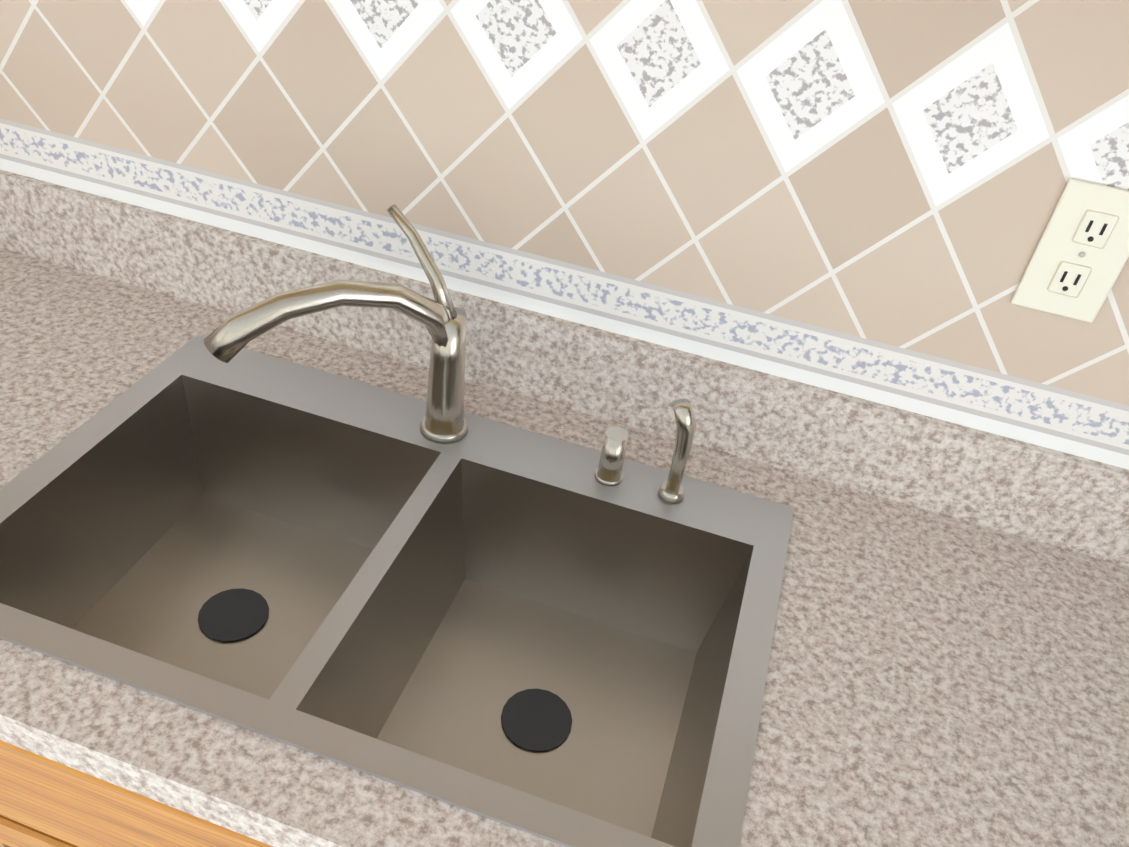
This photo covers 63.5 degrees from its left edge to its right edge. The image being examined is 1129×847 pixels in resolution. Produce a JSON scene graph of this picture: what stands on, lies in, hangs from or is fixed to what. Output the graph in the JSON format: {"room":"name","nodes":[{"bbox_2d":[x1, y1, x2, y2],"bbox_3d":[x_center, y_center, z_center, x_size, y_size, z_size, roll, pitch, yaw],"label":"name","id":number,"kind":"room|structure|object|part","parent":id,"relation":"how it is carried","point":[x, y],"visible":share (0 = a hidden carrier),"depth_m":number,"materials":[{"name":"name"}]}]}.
{"room":"kitchen","nodes":[
{"label":"kitchen","id":0,"kind":"room"},
{"bbox_3d":[-1.101,1.917,0.201,5.250,0.100,4.640,16,38,10],"label":"floor","id":1,"kind":"structure","parent":0,"visible":0},
{"bbox_2d":[0,740,272,846],"bbox_3d":[-0.247,0.538,1.290,0.775,0.953,0.666,16,38,10],"label":"base cabinet","id":2,"kind":"object","parent":1,"relation":"on","point":[45,802],"visible":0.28,"depth_m":0.85,"materials":[{"name":"brown wood"}]},
{"bbox_2d":[0,170,1128,846],"bbox_3d":[0.136,0.180,0.902,3.412,0.167,0.646,16,38,10],"label":"countertop","id":3,"kind":"structure","parent":2,"relation":"on","point":[948,664],"depth_m":1.04,"materials":[{"name":"stone"}]},
{"bbox_2d":[0,335,793,846],"bbox_3d":[-0.189,0.169,0.999,0.810,0.241,0.492,16,38,10],"label":"sink","id":4,"kind":"object","parent":3,"relation":"in","point":[552,639],"depth_m":1.07,"materials":[{"name":"grey metal"}]},
{"bbox_2d":[204,204,467,443],"bbox_3d":[-0.237,-0.082,1.006,0.234,0.267,0.209,16,38,10],"label":"faucet","id":5,"kind":"object","parent":4,"relation":"on","point":[442,318],"visible":1,"depth_m":1.00,"materials":[{"name":"silver metal"}]},
{"bbox_3d":[0.057,0.038,1.073,0.034,0.066,0.034,16,38,10],"label":"air gap cap","id":6,"kind":"part","parent":4,"relation":"part of","materials":[{"name":"silver metal"}]},
{"bbox_2d":[658,399,695,503],"bbox_3d":[0.131,0.030,1.038,0.038,0.139,0.034,16,38,10],"label":"sprayer","id":7,"kind":"object","parent":4,"relation":"on","point":[671,490],"visible":1,"depth_m":1.03,"materials":[{"name":"silver metal"}]},
{"bbox_3d":[-0.943,0.856,-0.615,5.250,2.595,4.640,16,38,10],"label":"wall","id":8,"kind":"structure","parent":0,"visible":0},
{"bbox_2d":[0,0,1128,469],"bbox_3d":[0.182,-0.124,0.668,3.413,0.608,0.646,16,38,10],"label":"tile backsplash","id":9,"kind":"structure","parent":8,"relation":"attached to","point":[856,198],"depth_m":1.01,"materials":[{"name":"beige tile"}]},
{"bbox_2d":[1011,178,1128,322],"bbox_3d":[0.516,-0.169,0.911,0.083,0.139,0.008,16,38,10],"label":"electrical outlet","id":10,"kind":"object","parent":9,"relation":"attached to","point":[1078,260],"visible":1,"depth_m":0.91,"materials":[{"name":"beige plastic"}]}
]}

